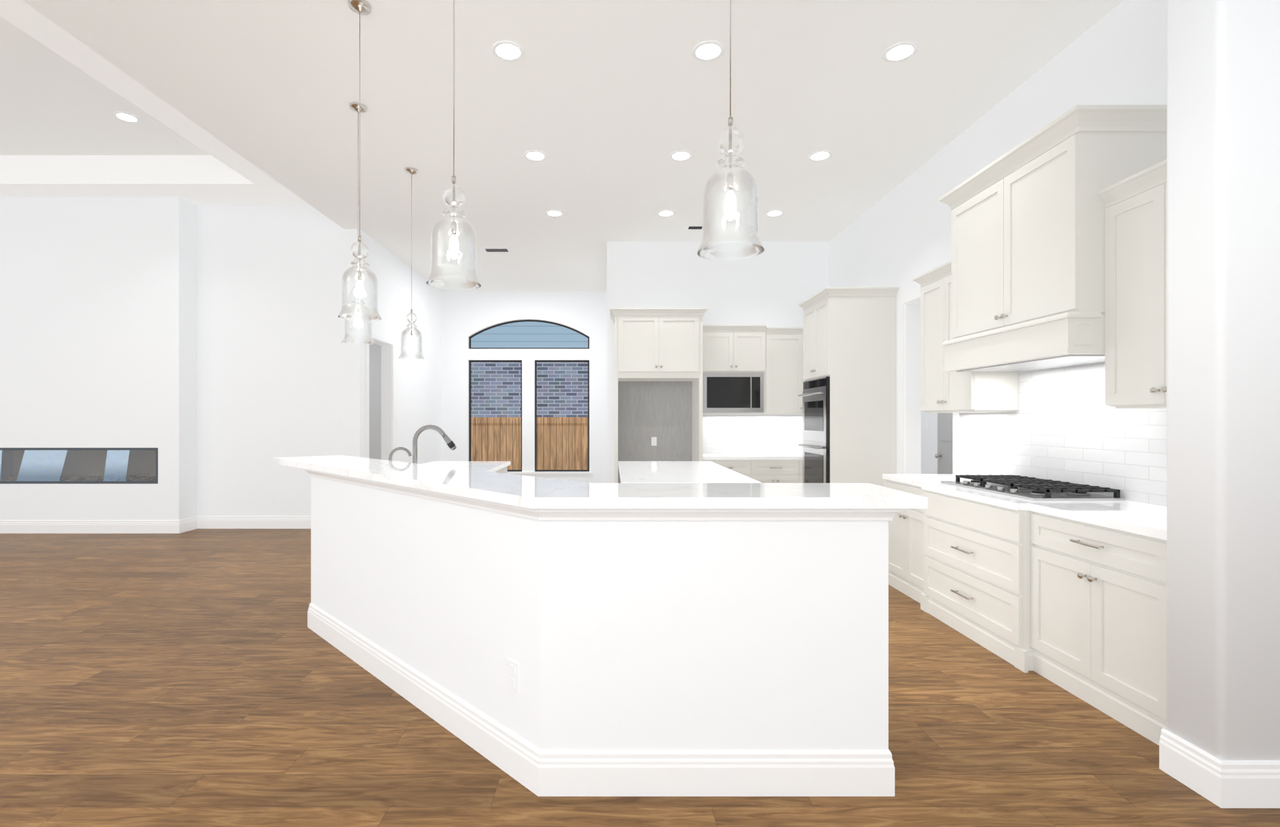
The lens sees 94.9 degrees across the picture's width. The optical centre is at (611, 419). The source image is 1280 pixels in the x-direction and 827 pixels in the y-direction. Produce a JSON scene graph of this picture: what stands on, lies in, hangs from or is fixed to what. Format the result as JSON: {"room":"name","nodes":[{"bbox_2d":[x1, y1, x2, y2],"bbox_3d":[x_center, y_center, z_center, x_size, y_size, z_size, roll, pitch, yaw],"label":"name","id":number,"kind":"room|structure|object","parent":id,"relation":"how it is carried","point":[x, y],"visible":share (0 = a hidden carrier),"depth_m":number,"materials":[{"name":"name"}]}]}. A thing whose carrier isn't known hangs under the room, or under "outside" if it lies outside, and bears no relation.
{"room":"kitchen","nodes":[
{"label":"kitchen","id":0,"kind":"room"},
{"bbox_2d":[0,196,197,519],"bbox_3d":[-7.735,-0.670,7.395,4.930,4.100,0.510,0,0,0],"label":"wall","id":1,"kind":"structure","parent":0,"point":[99,295],"depth_m":7.14,"materials":[{"name":"white paint"}]},
{"bbox_2d":[0,0,310,205],"bbox_3d":[-6.900,-2.985,2.625,7.000,0.530,10.050,0,0,0],"label":"ceiling","id":2,"kind":"structure","parent":0,"point":[61,135],"depth_m":6.25,"materials":[{"name":"paint"}]},
{"bbox_2d":[113,111,139,122],"bbox_3d":[-4.880,-3.045,5.900,0.212,0.010,0.212,0,0,0],"label":"recessed light","id":3,"kind":"object","parent":2,"relation":"in","point":[124,116],"visible":1,"depth_m":5.89,"materials":[{"name":"white paint"}]},
{"bbox_2d":[197,206,366,515],"bbox_3d":[-4.235,-0.670,7.550,2.070,4.100,0.200,0,0,0],"label":"wall","id":4,"kind":"structure","parent":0,"point":[275,367],"depth_m":7.45,"materials":[{"name":"white paint"}]},
{"bbox_2d":[369,342,381,459],"bbox_3d":[-4.475,-0.195,8.925,2.250,3.150,2.550,0,0,0],"label":"wall","id":5,"kind":"structure","parent":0,"point":[375,349],"depth_m":10.00,"materials":[{"name":"white paint"}]},
{"bbox_2d":[366,234,441,463],"bbox_3d":[-3.275,-0.520,9.340,0.150,3.800,3.380,0,0,0],"label":"wall","id":6,"kind":"structure","parent":0,"point":[418,381],"depth_m":9.34,"materials":[{"name":"white paint"}]},
{"bbox_2d":[365,329,395,461],"bbox_3d":[-3.267,0.102,8.110,0.170,2.555,1.010,0,0,0],"label":"door frame","id":7,"kind":"structure","parent":6,"relation":"attached to","point":[387,344],"depth_m":8.52,"materials":[{"name":"white paint"}]},
{"bbox_2d":[395,415,397,423],"label":"outlet plates","id":8,"kind":"object","parent":6,"relation":"attached to","point":[396,416],"depth_m":8.68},
{"bbox_2d":[422,461,510,471],"bbox_3d":[-0.468,0.480,4.419,3.035,0.040,4.222,0,0,0],"label":"countertop","id":9,"kind":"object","parent":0,"point":[483,466],"depth_m":6.00,"materials":[{"name":"white stone"}]},
{"bbox_2d":[388,424,456,463],"bbox_3d":[-1.330,0.246,4.068,0.480,0.425,0.211,0,0,0],"label":"faucet","id":10,"kind":"object","parent":9,"relation":"on","point":[449,443],"visible":0.67,"depth_m":4.05,"materials":[{"name":"silver metal"}]},
{"bbox_2d":[442,291,606,483],"bbox_3d":[-1.610,-0.520,11.130,3.480,3.800,0.200,0,0,0],"label":"wall","id":11,"kind":"structure","parent":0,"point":[465,314],"depth_m":11.03,"materials":[{"name":"white paint"}]},
{"bbox_2d":[469,320,589,348],"bbox_3d":[-1.567,-1.616,11.125,2.279,0.556,0.050,0,0,0],"label":"arched window","id":12,"kind":"structure","parent":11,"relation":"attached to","point":[519,321],"depth_m":11.10,"materials":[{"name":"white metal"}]},
{"bbox_2d":[507,472,591,473],"bbox_3d":[-1.567,0.998,11.047,2.381,0.035,0.105,0,0,0],"label":"window sill","id":13,"kind":"structure","parent":11,"relation":"attached to","point":[508,473],"depth_m":10.99,"materials":[{"name":"white paint"}]},
{"bbox_2d":[22,0,1123,291],"bbox_3d":[0.600,-2.570,4.415,8.000,0.300,13.630,0,0,0],"label":"ceiling","id":14,"kind":"structure","parent":0,"point":[608,90],"depth_m":4.38,"materials":[{"name":"paint"}]},
{"bbox_2d":[341,102,374,344],"bbox_3d":[-1.960,-1.507,4.530,0.234,1.824,0.234,0,0,0],"label":"pendant light","id":15,"kind":"object","parent":14,"relation":"hanging from","point":[354,106],"visible":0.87,"depth_m":4.51,"materials":[{"name":"clear glass"}]},
{"bbox_2d":[338,0,381,320],"bbox_3d":[-1.470,-1.507,3.420,0.234,1.824,0.234,0,0,0],"label":"pendant light","id":16,"kind":"object","parent":14,"relation":"hanging from","point":[363,7],"visible":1,"depth_m":3.40,"materials":[{"name":"clear glass"}]},
{"bbox_2d":[398,167,423,359],"bbox_3d":[-1.940,-1.507,5.680,0.234,1.824,0.234,0,0,0],"label":"pendant light","id":17,"kind":"object","parent":14,"relation":"hanging from","point":[411,171],"visible":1,"depth_m":5.66,"materials":[{"name":"clear glass"}]},
{"bbox_2d":[426,0,481,289],"bbox_3d":[-0.695,-1.507,2.580,0.234,1.824,0.234,0,0,0],"label":"pendant light","id":18,"kind":"object","parent":14,"relation":"hanging from","point":[453,243],"visible":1,"depth_m":2.56,"materials":[{"name":"clear glass"}]},
{"bbox_2d":[484,248,509,251],"bbox_3d":[-1.640,-2.415,8.350,0.340,0.008,0.160,0,0,0],"label":"ceiling vent","id":19,"kind":"object","parent":14,"relation":"in","point":[487,250],"visible":1,"depth_m":8.35,"materials":[{"name":"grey metal"}]},
{"bbox_2d":[491,40,524,61],"bbox_3d":[-0.680,-2.415,3.840,0.212,0.010,0.212,0,0,0],"label":"recessed light","id":20,"kind":"object","parent":14,"relation":"in","point":[506,50],"visible":1,"depth_m":3.83,"materials":[{"name":"white paint"}]},
{"bbox_2d":[524,150,546,160],"bbox_3d":[-0.700,-2.415,5.360,0.212,0.010,0.212,0,0,0],"label":"recessed light","id":21,"kind":"object","parent":14,"relation":"in","point":[531,155],"visible":1,"depth_m":5.35,"materials":[{"name":"white paint"}]},
{"bbox_2d":[545,209,563,216],"bbox_3d":[-0.670,-2.415,6.850,0.212,0.010,0.212,0,0,0],"label":"recessed light","id":22,"kind":"object","parent":14,"relation":"in","point":[554,213],"visible":1,"depth_m":6.83,"materials":[{"name":"white paint"}]},
{"bbox_2d":[656,209,675,216],"bbox_3d":[0.630,-2.415,6.850,0.212,0.010,0.212,0,0,0],"label":"recessed light","id":23,"kind":"object","parent":14,"relation":"in","point":[665,213],"visible":1,"depth_m":6.83,"materials":[{"name":"white paint"}]},
{"bbox_2d":[669,150,692,160],"bbox_3d":[0.630,-2.415,5.360,0.212,0.010,0.212,0,0,0],"label":"recessed light","id":24,"kind":"object","parent":14,"relation":"in","point":[679,155],"visible":1,"depth_m":5.35,"materials":[{"name":"white paint"}]},
{"bbox_2d":[686,226,701,229],"bbox_3d":[1.047,-2.415,7.370,0.200,0.008,0.120,0,0,0],"label":"ceiling vent","id":25,"kind":"object","parent":14,"relation":"in","point":[689,227],"visible":0.78,"depth_m":7.36,"materials":[{"name":"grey metal"}]},
{"bbox_2d":[692,40,724,61],"bbox_3d":[0.630,-2.415,3.840,0.212,0.010,0.212,0,0,0],"label":"recessed light","id":26,"kind":"object","parent":14,"relation":"in","point":[709,50],"visible":1,"depth_m":3.83,"materials":[{"name":"white paint"}]},
{"bbox_2d":[697,0,764,258],"bbox_3d":[0.420,-1.507,2.080,0.234,1.824,0.234,0,0,0],"label":"pendant light","id":27,"kind":"object","parent":14,"relation":"hanging from","point":[730,201],"visible":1,"depth_m":2.05,"materials":[{"name":"clear glass"}]},
{"bbox_2d":[765,209,783,216],"bbox_3d":[1.900,-2.415,6.850,0.212,0.010,0.212,0,0,0],"label":"recessed light","id":28,"kind":"object","parent":14,"relation":"in","point":[777,212],"visible":1,"depth_m":6.83,"materials":[{"name":"white paint"}]},
{"bbox_2d":[808,150,831,160],"bbox_3d":[1.900,-2.415,5.360,0.212,0.010,0.212,0,0,0],"label":"recessed light","id":29,"kind":"object","parent":14,"relation":"in","point":[821,155],"visible":1,"depth_m":5.35,"materials":[{"name":"white paint"}]},
{"bbox_2d":[882,41,917,61],"bbox_3d":[1.890,-2.415,3.850,0.212,0.010,0.212,0,0,0],"label":"recessed light","id":30,"kind":"object","parent":14,"relation":"in","point":[899,51],"visible":1,"depth_m":3.84,"materials":[{"name":"white paint"}]},
{"bbox_2d":[0,528,1279,826],"bbox_3d":[-2.900,1.440,4.515,14.600,0.120,13.430,0,0,0],"label":"floor","id":31,"kind":"structure","parent":0,"point":[147,680],"depth_m":2.62,"materials":[{"name":"brown wood"}]},
{"bbox_2d":[494,466,507,473],"bbox_3d":[-0.877,0.941,4.156,1.959,0.878,5.130,0,0,-31],"label":"cabinet","id":32,"kind":"object","parent":31,"relation":"on","point":[504,470],"depth_m":6.24,"materials":[{"name":"white wood"}]},
{"bbox_2d":[304,469,900,750],"bbox_3d":[-0.623,0.851,2.804,3.566,1.058,0.811,0,0,30],"label":"bar","id":33,"kind":"object","parent":31,"relation":"on","point":[568,629],"visible":0.7,"depth_m":2.17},
{"bbox_2d":[272,455,927,508],"bbox_3d":[-0.676,0.298,3.366,3.612,0.040,2.531,0,0,0],"label":"countertop","id":34,"kind":"structure","parent":33,"relation":"on","point":[528,492],"depth_m":2.32,"materials":[{"name":"white stone"}]},
{"bbox_2d":[307,603,894,796],"bbox_3d":[-0.621,1.300,2.809,3.530,0.160,0.790,0,0,30],"label":"baseboard","id":35,"kind":"structure","parent":33,"relation":"attached to","point":[545,773],"depth_m":2.15,"materials":[{"name":"white paint"}]},
{"bbox_2d":[610,308,707,483],"bbox_3d":[0.583,-0.003,7.599,1.211,2.765,0.715,0,0,0],"label":"tall cabinet","id":36,"kind":"object","parent":31,"relation":"on","point":[659,351],"visible":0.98,"depth_m":7.32,"materials":[{"name":"beige paint"}]},
{"bbox_2d":[702,460,802,483],"bbox_3d":[2.039,0.941,7.630,1.815,0.878,0.654,0,0,0],"label":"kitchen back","id":37,"kind":"object","parent":31,"relation":"on","point":[763,471],"visible":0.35,"depth_m":7.34,"materials":[{"name":"white wood"}]},
{"bbox_2d":[702,454,802,459],"bbox_3d":[2.039,0.480,7.644,1.815,0.040,0.627,0,0,0],"label":"countertop","id":38,"kind":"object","parent":37,"relation":"on","point":[705,457],"depth_m":7.33,"materials":[{"name":"white stone"}]},
{"bbox_2d":[798,287,899,486],"bbox_3d":[2.557,0.007,6.480,0.781,2.745,0.916,0,0,0],"label":"tall cabinet","id":39,"kind":"object","parent":31,"relation":"on","point":[849,395],"visible":0.81,"depth_m":6.08,"materials":[{"name":"beige paint"}]},
{"bbox_2d":[884,480,1166,745],"bbox_3d":[2.580,0.941,3.655,0.734,0.878,2.660,0,0,0],"label":"base cabinets","id":40,"kind":"object","parent":31,"relation":"on","point":[1081,607],"visible":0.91,"depth_m":3.10,"materials":[{"name":"white wood"}]},
{"bbox_2d":[940,474,1125,500],"bbox_3d":[2.663,0.428,3.810,0.525,0.063,0.940,0,0,0],"label":"cooktop","id":41,"kind":"object","parent":40,"relation":"in","point":[1033,489],"visible":1,"depth_m":3.57,"materials":[{"name":"silver metal"}]},
{"bbox_2d":[618,461,761,483],"bbox_3d":[0.585,0.480,5.420,1.030,0.040,2.220,0,0,0],"label":"countertop","id":42,"kind":"structure","parent":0,"point":[630,472],"depth_m":5.03,"materials":[{"name":"white stone"}]},
{"bbox_2d":[606,241,829,483],"bbox_3d":[1.440,-0.520,9.495,3.020,3.800,3.070,0,0,0],"label":"wall","id":43,"kind":"structure","parent":0,"point":[737,285],"depth_m":7.96,"materials":[{"name":"white paint"}]},
{"bbox_2d":[702,415,803,453],"bbox_3d":[2.039,0.198,7.953,1.815,0.524,0.008,0,0,0],"label":"backsplash","id":44,"kind":"structure","parent":43,"relation":"attached to","point":[721,434],"depth_m":7.95,"materials":[{"name":"tile"}]},
{"bbox_2d":[702,324,804,413],"bbox_3d":[2.050,-0.651,7.755,1.795,1.147,0.405,0,0,0],"label":"upper cabinet","id":45,"kind":"object","parent":43,"relation":"attached to","point":[747,370],"visible":0.7,"depth_m":7.59,"materials":[{"name":"beige paint"}]},
{"bbox_2d":[921,410,935,473],"bbox_3d":[3.700,-0.145,6.700,1.200,3.050,4.500,0,0,0],"label":"wall","id":46,"kind":"structure","parent":0,"point":[928,435],"depth_m":7.68,"materials":[{"name":"white paint"}]},
{"bbox_2d":[923,413,937,473],"bbox_3d":[4.139,0.310,7.160,0.018,2.140,1.290,0,0,0],"label":"door frame","id":47,"kind":"structure","parent":46,"relation":"attached to","point":[925,421],"depth_m":7.47,"materials":[{"name":"white paint"}]},
{"bbox_2d":[934,413,952,473],"bbox_3d":[4.090,0.349,7.000,0.112,2.038,0.800,0,0,0],"label":"door","id":48,"kind":"structure","parent":46,"relation":"in","point":[944,455],"depth_m":7.22,"materials":[{"name":"paint"}]},
{"bbox_2d":[829,0,1166,473],"bbox_3d":[3.025,-0.520,5.240,0.150,3.800,5.840,0,0,0],"label":"wall","id":49,"kind":"structure","parent":0,"point":[1121,59],"depth_m":4.52,"materials":[{"name":"white paint"}]},
{"bbox_2d":[899,287,959,474],"bbox_3d":[3.017,0.060,5.475,0.170,2.640,1.030,0,0,0],"label":"door frame","id":50,"kind":"structure","parent":49,"relation":"attached to","point":[910,412],"depth_m":5.89,"materials":[{"name":"white paint"}]},
{"bbox_2d":[912,159,1166,413],"bbox_3d":[2.755,-0.631,3.667,0.385,1.147,2.683,0,0,0],"label":"upper cabinet","id":51,"kind":"object","parent":49,"relation":"attached to","point":[1135,211],"visible":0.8,"depth_m":3.00,"materials":[{"name":"beige paint"}]},
{"bbox_2d":[938,104,1166,371],"bbox_3d":[2.670,-0.984,3.670,0.555,1.284,1.285,0,0,0],"label":"upper cabinet","id":52,"kind":"object","parent":49,"relation":"attached to","point":[1028,227],"visible":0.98,"depth_m":3.35,"materials":[{"name":"beige paint"}]},
{"bbox_2d":[959,363,1166,506],"bbox_3d":[2.943,0.060,3.655,0.008,0.800,2.660,0,0,0],"label":"backsplash","id":53,"kind":"structure","parent":49,"relation":"attached to","point":[1063,429],"depth_m":3.75,"materials":[{"name":"tile"}]},
{"bbox_2d":[882,474,1166,540],"bbox_3d":[2.592,0.480,3.655,0.709,0.040,2.660,0,0,0],"label":"countertop","id":54,"kind":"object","parent":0,"point":[1145,519],"depth_m":3.13,"materials":[{"name":"white stone"}]},
{"bbox_2d":[1166,0,1279,760],"bbox_3d":[3.290,-0.520,2.210,2.220,3.800,0.220,0,0,0],"label":"wall","id":55,"kind":"structure","parent":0,"point":[1223,56],"depth_m":2.10,"materials":[{"name":"white paint"}]},
{"bbox_3d":[-2.900,-0.835,2.625,15.000,4.430,10.050,0,0,0],"label":"wall","id":56,"kind":"structure","parent":0,"visible":0},
{"bbox_2d":[0,448,157,483],"bbox_3d":[-6.562,0.560,7.291,2.071,0.436,0.294,0,0,0],"label":"fireplace insert","id":57,"kind":"object","parent":56,"relation":"in","point":[17,465],"visible":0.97,"depth_m":7.17,"materials":[{"name":"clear glass"}]},
{"bbox_2d":[0,516,310,533],"bbox_3d":[-6.681,1.300,7.202,7.032,0.160,0.344,0,0,-4],"label":"baseboard","id":58,"kind":"structure","parent":56,"relation":"attached to","point":[181,526],"depth_m":7.13,"materials":[{"name":"white paint"}]},
{"bbox_2d":[1159,728,1279,808],"bbox_3d":[3.282,1.300,2.202,2.236,0.160,0.236,0,0,0],"label":"baseboard","id":59,"kind":"structure","parent":56,"relation":"attached to","point":[1226,784],"depth_m":2.10,"materials":[{"name":"white paint"}]},
{"label":"outside","id":60,"kind":"structure","parent":0,"visible":0},
{"bbox_3d":[-2.000,1.755,13.215,14.000,0.150,3.970,0,0,0],"label":"ground","id":61,"kind":"structure","parent":60,"visible":0},
{"bbox_2d":[471,417,587,469],"bbox_3d":[-2.000,0.810,13.215,14.000,1.740,0.090,0,0,0],"label":"fence","id":62,"kind":"object","parent":61,"relation":"on","point":[562,443],"depth_m":13.20,"materials":[{"name":"brown wood"}]},
{"bbox_2d":[471,322,587,417],"bbox_3d":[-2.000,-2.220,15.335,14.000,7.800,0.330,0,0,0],"label":"neighbouring house","id":63,"kind":"structure","parent":61,"relation":"on","point":[562,387],"depth_m":15.20,"materials":[{"name":"brick"}]}
]}

